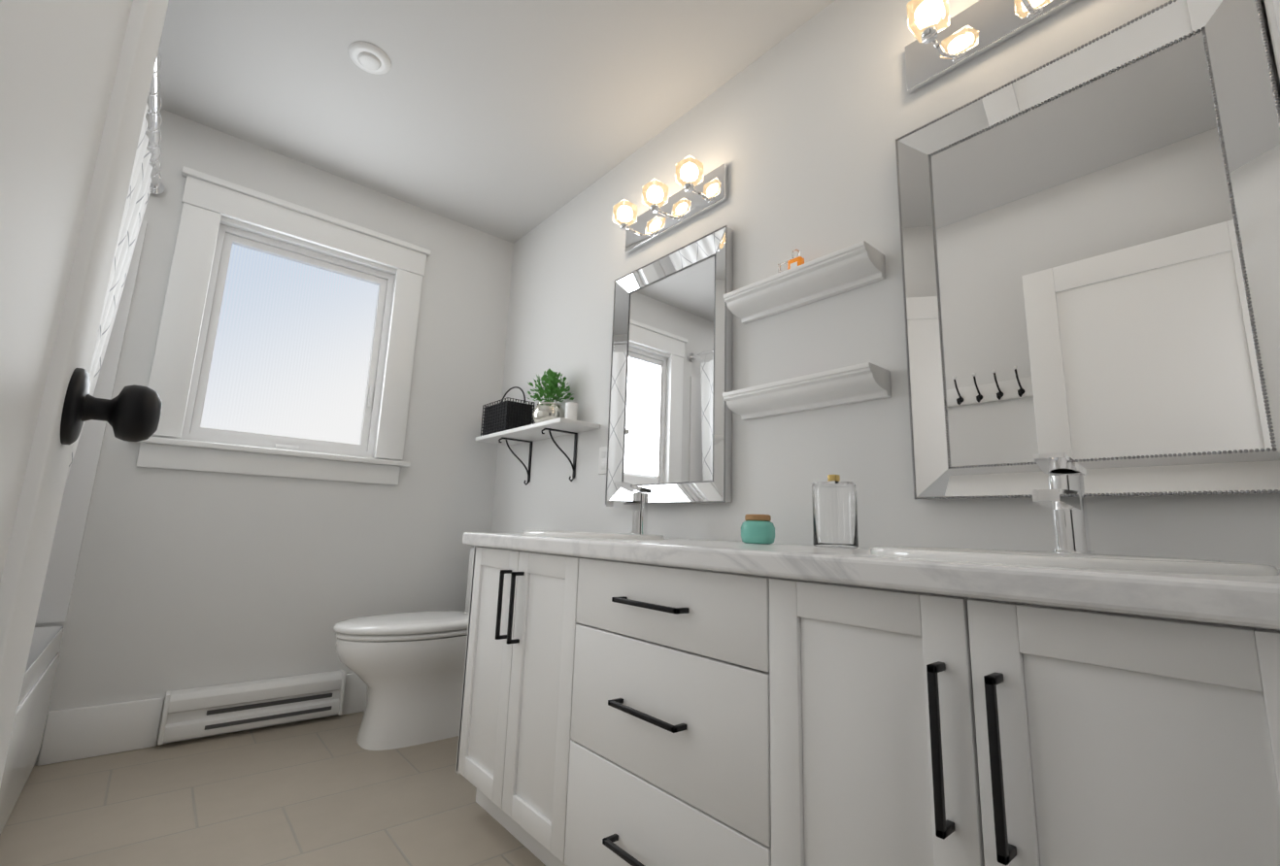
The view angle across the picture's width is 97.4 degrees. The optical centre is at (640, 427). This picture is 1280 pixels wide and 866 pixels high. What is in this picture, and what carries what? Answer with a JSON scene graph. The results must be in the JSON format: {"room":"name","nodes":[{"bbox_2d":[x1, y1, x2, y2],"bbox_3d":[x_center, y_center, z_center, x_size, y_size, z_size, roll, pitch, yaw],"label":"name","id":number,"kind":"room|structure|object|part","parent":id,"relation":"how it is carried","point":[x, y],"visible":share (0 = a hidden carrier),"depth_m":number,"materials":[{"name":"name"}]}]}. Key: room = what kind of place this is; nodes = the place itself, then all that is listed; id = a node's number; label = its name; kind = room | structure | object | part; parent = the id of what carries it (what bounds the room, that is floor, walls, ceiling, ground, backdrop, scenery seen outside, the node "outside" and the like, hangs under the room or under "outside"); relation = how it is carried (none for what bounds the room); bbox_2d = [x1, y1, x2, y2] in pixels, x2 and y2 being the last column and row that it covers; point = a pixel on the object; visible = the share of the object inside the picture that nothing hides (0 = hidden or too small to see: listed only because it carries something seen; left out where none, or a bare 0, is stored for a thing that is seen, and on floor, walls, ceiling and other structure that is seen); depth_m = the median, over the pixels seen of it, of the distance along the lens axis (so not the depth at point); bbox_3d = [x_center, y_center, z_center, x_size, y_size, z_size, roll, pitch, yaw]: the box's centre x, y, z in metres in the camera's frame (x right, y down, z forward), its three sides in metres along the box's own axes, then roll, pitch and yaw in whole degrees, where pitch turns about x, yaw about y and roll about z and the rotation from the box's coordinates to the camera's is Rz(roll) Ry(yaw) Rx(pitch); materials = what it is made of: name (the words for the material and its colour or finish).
{"room":"bathroom","nodes":[
{"label":"bathroom","id":0,"kind":"room"},
{"bbox_2d":[0,711,545,865],"bbox_3d":[-0.252,0.937,0.426,2.565,0.001,4.790,10,-13,-39],"label":"floor","id":1,"kind":"structure","parent":0,"point":[326,791],"depth_m":1.67,"materials":[{"name":"tile"}]},
{"bbox_2d":[0,626,64,835],"bbox_3d":[-1.837,0.780,1.127,0.782,0.454,1.512,10,-13,-39],"label":"bathtub","id":2,"kind":"object","parent":1,"relation":"on","point":[29,724],"visible":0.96,"depth_m":1.59,"materials":[{"name":"white plastic"}]},
{"bbox_2d":[333,544,473,750],"bbox_3d":[-0.869,0.874,2.405,0.807,0.785,0.470,10,-13,-39],"label":"toilet","id":3,"kind":"object","parent":1,"relation":"on","point":[407,668],"visible":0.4,"depth_m":2.19,"materials":[{"name":"white ceramic"}]},
{"bbox_3d":[-0.949,0.809,2.347,0.595,0.036,0.404,10,-13,-39],"label":"lid","id":4,"kind":"part","parent":3,"relation":"part of","materials":[{"name":"white ceramic"}]},
{"bbox_3d":[-0.948,0.840,2.343,0.580,0.018,0.396,10,-13,-39],"label":"seat","id":5,"kind":"part","parent":3,"relation":"part of","materials":[{"name":"white ceramic"}]},
{"bbox_2d":[455,541,1279,865],"bbox_3d":[0.243,0.705,1.259,0.616,0.785,1.834,10,-13,-39],"label":"bathroom vanity","id":6,"kind":"object","parent":1,"relation":"on","point":[638,695],"depth_m":0.82,"materials":[{"name":"white paint"}]},
{"bbox_3d":[-0.449,0.706,1.678,0.020,0.672,0.297,10,-13,-39],"label":"door","id":7,"kind":"part","parent":6,"relation":"part of","materials":[{"name":"white paint"}]},
{"bbox_3d":[-0.389,0.505,1.606,0.035,0.190,0.010,10,-13,-39],"label":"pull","id":8,"kind":"part","parent":6,"relation":"part of","materials":[{"name":"black metal"}]},
{"bbox_3d":[-0.344,0.497,1.554,0.035,0.190,0.010,10,-13,-39],"label":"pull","id":9,"kind":"part","parent":6,"relation":"part of","materials":[{"name":"black metal"}]},
{"bbox_3d":[-0.253,0.671,1.449,0.020,0.672,0.301,10,-13,-39],"label":"door","id":10,"kind":"part","parent":6,"relation":"part of","materials":[{"name":"white paint"}]},
{"bbox_3d":[0.002,0.822,1.065,0.035,0.010,0.200,10,-13,-39],"label":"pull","id":11,"kind":"part","parent":6,"relation":"part of","materials":[{"name":"black metal"}]},
{"bbox_3d":[0.010,0.566,1.111,0.035,0.010,0.200,10,-13,-39],"label":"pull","id":12,"kind":"part","parent":6,"relation":"part of","materials":[{"name":"black metal"}]},
{"bbox_3d":[0.017,0.362,1.148,0.035,0.010,0.200,10,-13,-39],"label":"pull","id":13,"kind":"part","parent":6,"relation":"part of","materials":[{"name":"black metal"}]},
{"bbox_3d":[0.023,0.826,1.082,0.020,0.256,0.566,10,-13,-39],"label":"drawer","id":14,"kind":"part","parent":6,"relation":"part of","materials":[{"name":"white paint"}]},
{"bbox_3d":[0.031,0.570,1.128,0.020,0.256,0.566,10,-13,-39],"label":"drawer","id":15,"kind":"part","parent":6,"relation":"part of","materials":[{"name":"white paint"}]},
{"bbox_3d":[0.038,0.366,1.165,0.020,0.152,0.566,10,-13,-39],"label":"drawer","id":16,"kind":"part","parent":6,"relation":"part of","materials":[{"name":"white paint"}]},
{"bbox_2d":[462,532,1279,611],"bbox_3d":[0.250,0.301,1.339,0.616,0.040,1.854,10,-13,-39],"label":"countertop","id":17,"kind":"structure","parent":6,"relation":"on","point":[1199,589],"depth_m":0.71,"materials":[{"name":"white stone"}]},
{"bbox_2d":[494,530,665,538],"bbox_3d":[-0.141,0.410,1.767,0.436,0.156,0.496,10,-13,-39],"label":"sink","id":18,"kind":"object","parent":17,"relation":"in","point":[559,534],"depth_m":1.58,"materials":[{"name":"white ceramic"}]},
{"bbox_2d":[606,481,651,534],"bbox_3d":[-0.039,0.266,1.877,0.157,0.162,0.052,10,-13,-39],"label":"faucet","id":19,"kind":"object","parent":17,"relation":"on","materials":[{"name":"silver metal"}]},
{"bbox_2d":[741,514,775,543],"bbox_3d":[0.318,0.275,1.518,0.092,0.077,0.092,10,-13,-39],"label":"jar","id":20,"kind":"object","parent":17,"relation":"on","point":[757,528],"visible":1,"depth_m":1.48,"materials":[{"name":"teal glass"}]},
{"bbox_3d":[0.319,0.245,1.524,0.068,0.017,0.068,10,-13,-39],"label":"lid","id":21,"kind":"part","parent":20,"relation":"part of","materials":[{"name":"brown wood"}]},
{"bbox_2d":[811,474,858,548],"bbox_3d":[0.478,0.205,1.381,0.106,0.176,0.106,10,-13,-39],"label":"glass canister","id":22,"kind":"object","parent":17,"relation":"on","point":[834,512],"visible":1,"depth_m":1.34,"materials":[{"name":"clear glass"}]},
{"bbox_3d":[0.480,0.127,1.395,0.022,0.018,0.022,10,-13,-39],"label":"knob","id":23,"kind":"part","parent":22,"relation":"part of","materials":[{"name":"gold metal"}]},
{"bbox_3d":[0.480,0.140,1.392,0.106,0.006,0.106,10,-13,-39],"label":"lid","id":24,"kind":"part","parent":22,"relation":"part of","materials":[{"name":"silver metal"}]},
{"bbox_2d":[816,545,1279,576],"bbox_3d":[0.628,0.274,0.869,0.436,0.156,0.496,10,-13,-39],"label":"sink","id":25,"kind":"object","parent":17,"relation":"in","point":[1089,558],"depth_m":0.72,"materials":[{"name":"white ceramic"}]},
{"bbox_2d":[1031,452,1091,549],"bbox_3d":[0.730,0.130,0.979,0.157,0.162,0.052,10,-13,-39],"label":"faucet","id":26,"kind":"object","parent":17,"relation":"on","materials":[{"name":"silver metal"}]},
{"bbox_3d":[0.314,0.571,0.787,0.020,0.672,0.306,10,-13,-39],"label":"door","id":27,"kind":"part","parent":6,"relation":"part of","materials":[{"name":"white paint"}]},
{"bbox_3d":[0.377,0.400,0.705,0.035,0.197,0.010,10,-13,-39],"label":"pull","id":28,"kind":"part","parent":6,"relation":"part of","materials":[{"name":"black metal"}]},
{"bbox_3d":[0.420,0.393,0.655,0.035,0.197,0.010,10,-13,-39],"label":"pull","id":29,"kind":"part","parent":6,"relation":"part of","materials":[{"name":"black metal"}]},
{"bbox_3d":[0.514,0.536,0.553,0.020,0.672,0.306,10,-13,-39],"label":"door","id":30,"kind":"part","parent":6,"relation":"part of","materials":[{"name":"white paint"}]},
{"bbox_2d":[146,0,835,243],"bbox_3d":[-0.169,-1.522,0.869,2.565,0.001,4.790,10,-13,-39],"label":"ceiling","id":31,"kind":"structure","parent":0,"point":[513,121],"depth_m":2.14,"materials":[{"name":"white paint"}]},
{"bbox_2d":[347,41,391,74],"bbox_3d":[-0.978,-1.328,2.036,0.142,0.020,0.142,10,-13,-39],"label":"ceiling vent","id":32,"kind":"object","parent":31,"relation":"in","point":[368,57],"visible":0.96,"depth_m":2.02,"materials":[{"name":"white plastic"}]},
{"bbox_2d":[34,0,1279,765],"bbox_3d":[-0.745,-0.198,1.272,2.365,2.500,3.215,10,-13,-39],"label":"wall","id":33,"kind":"structure","parent":0,"point":[186,580],"depth_m":2.17,"materials":[{"name":"white paint"}]},
{"bbox_2d":[0,0,168,787],"bbox_3d":[-0.287,-0.139,0.232,0.035,2.030,0.762,10,-13,-38],"label":"door","id":34,"kind":"structure","parent":33,"relation":"in","point":[76,77],"depth_m":0.40,"materials":[{"name":"white paint"}]},
{"bbox_2d":[60,368,162,444],"bbox_3d":[-0.489,-0.020,0.459,0.151,0.065,0.065,10,-13,-38],"label":"door knob","id":35,"kind":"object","parent":34,"relation":"attached to","point":[130,413],"depth_m":0.47,"materials":[{"name":"black metal"}]},
{"bbox_2d":[35,219,147,623],"bbox_3d":[-1.807,-0.211,1.302,0.780,1.533,1.519,10,-13,-39],"label":"wall","id":36,"kind":"structure","parent":33,"relation":"attached to","point":[59,580],"depth_m":2.04,"materials":[{"name":"white paint"}]},
{"bbox_2d":[37,697,164,766],"bbox_3d":[-1.915,1.081,2.011,0.307,0.170,0.016,10,-13,-39],"label":"baseboard","id":37,"kind":"structure","parent":33,"relation":"attached to","point":[81,733],"depth_m":2.00,"materials":[{"name":"white paint"}]},
{"bbox_2d":[148,47,164,195],"bbox_3d":[-1.480,-1.058,1.711,0.060,0.060,1.516,10,-13,-39],"label":"curtain rod","id":38,"kind":"object","parent":33,"relation":"attached to","point":[153,118],"visible":0.62,"depth_m":1.91,"materials":[{"name":"silver metal"}]},
{"bbox_2d":[64,33,162,488],"bbox_3d":[-1.545,-0.223,1.535,0.134,1.752,1.330,10,-13,-39],"label":"shower curtain","id":39,"kind":"object","parent":38,"relation":"hanging from","point":[138,195],"visible":0.25,"depth_m":1.94,"materials":[{"name":"white fabric"}]},
{"bbox_2d":[157,670,346,745],"bbox_3d":[-1.544,1.122,2.285,0.613,0.174,0.066,10,-13,-39],"label":"heater","id":40,"kind":"object","parent":33,"relation":"attached to","point":[200,712],"visible":1,"depth_m":2.25,"materials":[{"name":"white metal"}]},
{"bbox_2d":[134,166,431,485],"bbox_3d":[-1.555,-0.391,2.583,1.042,1.242,0.155,10,-13,-39],"label":"window","id":41,"kind":"structure","parent":33,"relation":"in","point":[208,201],"depth_m":2.55,"materials":[{"name":"white paint"}]},
{"bbox_3d":[-1.463,-0.055,2.626,0.373,0.348,0.027,10,-13,-39],"label":"handle","id":42,"kind":"part","parent":41,"relation":"part of","materials":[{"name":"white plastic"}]},
{"bbox_2d":[339,673,367,715],"bbox_3d":[-1.089,1.231,2.692,0.625,0.170,0.020,10,-13,-39],"label":"baseboard","id":43,"kind":"structure","parent":33,"relation":"attached to","point":[355,690],"depth_m":2.52,"materials":[{"name":"white paint"}]},
{"bbox_2d":[475,417,599,485],"bbox_3d":[-0.513,0.137,2.630,0.199,0.241,0.810,10,-13,-39],"label":"shelf","id":44,"kind":"object","parent":33,"relation":"attached to","point":[550,428],"visible":0.96,"depth_m":2.53,"materials":[{"name":"white paint"}]},
{"bbox_2d":[480,386,535,436],"bbox_3d":[-0.674,-0.082,2.869,0.150,0.264,0.278,10,-13,-39],"label":"wire basket","id":45,"kind":"object","parent":44,"relation":"on","point":[502,416],"visible":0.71,"depth_m":2.78,"materials":[{"name":"black metal"}]},
{"bbox_3d":[-0.656,-0.158,2.896,0.008,0.104,0.278,10,-13,-39],"label":"handle","id":46,"kind":"part","parent":45,"relation":"part of","materials":[{"name":"black metal"}]},
{"bbox_2d":[526,369,573,423],"bbox_3d":[-0.429,-0.139,2.568,0.198,0.283,0.251,10,-13,-39],"label":"potted plant","id":47,"kind":"object","parent":44,"relation":"on","point":[549,409],"visible":0.96,"depth_m":2.53,"materials":[{"name":"green plant"}]},
{"bbox_3d":[-0.416,-0.050,2.562,0.152,0.108,0.152,10,-13,-39],"label":"pot","id":48,"kind":"part","parent":47,"relation":"part of","materials":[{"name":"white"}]},
{"bbox_2d":[564,402,577,420],"bbox_3d":[-0.305,-0.056,2.486,0.056,0.100,0.056,10,-13,-39],"label":"cup","id":49,"kind":"object","parent":44,"relation":"on","point":[571,410],"visible":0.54,"depth_m":2.47,"materials":[{"name":"white ceramic"}]},
{"bbox_2d":[598,446,606,474],"bbox_3d":[-0.151,0.138,2.346,0.006,0.115,0.070,10,-13,-39],"label":"electrical outlet plate","id":50,"kind":"object","parent":33,"relation":"attached to","point":[602,462],"visible":0.83,"depth_m":2.35,"materials":[{"name":"white plastic"}]},
{"bbox_2d":[605,225,732,505],"bbox_3d":[0.091,-0.193,2.095,0.038,0.951,0.622,11,-13,-40],"label":"mirror","id":51,"kind":"object","parent":33,"relation":"attached to","point":[670,427],"visible":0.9,"depth_m":2.07,"materials":[{"name":"silver metal"}]},
{"bbox_2d":[612,155,727,253],"bbox_3d":[0.081,-0.859,2.183,0.136,0.145,0.560,10,-13,-39],"label":"sconce","id":52,"kind":"object","parent":33,"relation":"attached to","point":[698,193],"visible":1,"depth_m":2.15,"materials":[{"name":"silver metal"}]},
{"bbox_2d":[723,240,885,324],"bbox_3d":[0.460,-0.410,1.647,0.110,0.070,0.475,10,-13,-39],"label":"shelf","id":53,"kind":"object","parent":33,"relation":"attached to","point":[859,264],"visible":1,"depth_m":1.60,"materials":[{"name":"white paint"}]},
{"bbox_2d":[777,259,790,273],"bbox_3d":[0.451,-0.470,1.718,0.028,0.071,0.050,10,-13,-39],"label":"box","id":54,"kind":"object","parent":53,"relation":"on","point":[783,267],"visible":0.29,"depth_m":1.72,"materials":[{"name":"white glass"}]},
{"bbox_2d":[787,249,804,269],"bbox_3d":[0.461,-0.485,1.663,0.024,0.081,0.044,10,-13,-39],"label":"perfume bottle","id":55,"kind":"object","parent":53,"relation":"on","point":[797,259],"visible":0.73,"depth_m":1.66,"materials":[{"name":"orange glass"}]},
{"bbox_2d":[722,362,891,420],"bbox_3d":[0.449,-0.092,1.590,0.110,0.070,0.475,10,-13,-39],"label":"shelf","id":56,"kind":"object","parent":33,"relation":"attached to","point":[858,383],"visible":1,"depth_m":1.54,"materials":[{"name":"white paint"}]},
{"bbox_2d":[905,0,1077,94],"bbox_3d":[0.860,-1.012,1.276,0.136,0.145,0.560,10,-13,-39],"label":"sconce","id":57,"kind":"object","parent":33,"relation":"attached to","point":[943,44],"visible":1,"depth_m":1.39,"materials":[{"name":"silver metal"}]},
{"bbox_2d":[895,0,1279,500],"bbox_3d":[0.884,-0.332,1.177,0.037,0.951,0.647,10,-13,-39],"label":"mirror","id":58,"kind":"object","parent":33,"relation":"attached to","point":[1090,238],"visible":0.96,"depth_m":1.13,"materials":[{"name":"silver metal"}]},
{"bbox_2d":[1262,0,1279,86],"bbox_3d":[0.530,-0.322,0.346,1.625,2.500,0.140,10,-13,-39],"label":"wall","id":59,"kind":"structure","parent":0,"point":[1271,38],"depth_m":0.96,"materials":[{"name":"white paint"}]},
{"bbox_2d":[1266,0,1279,68],"bbox_3d":[0.302,-0.167,0.234,0.871,2.140,0.017,10,-13,-39],"label":"door frame","id":60,"kind":"structure","parent":59,"relation":"attached to","point":[1273,7],"depth_m":0.52,"materials":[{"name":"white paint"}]}
]}

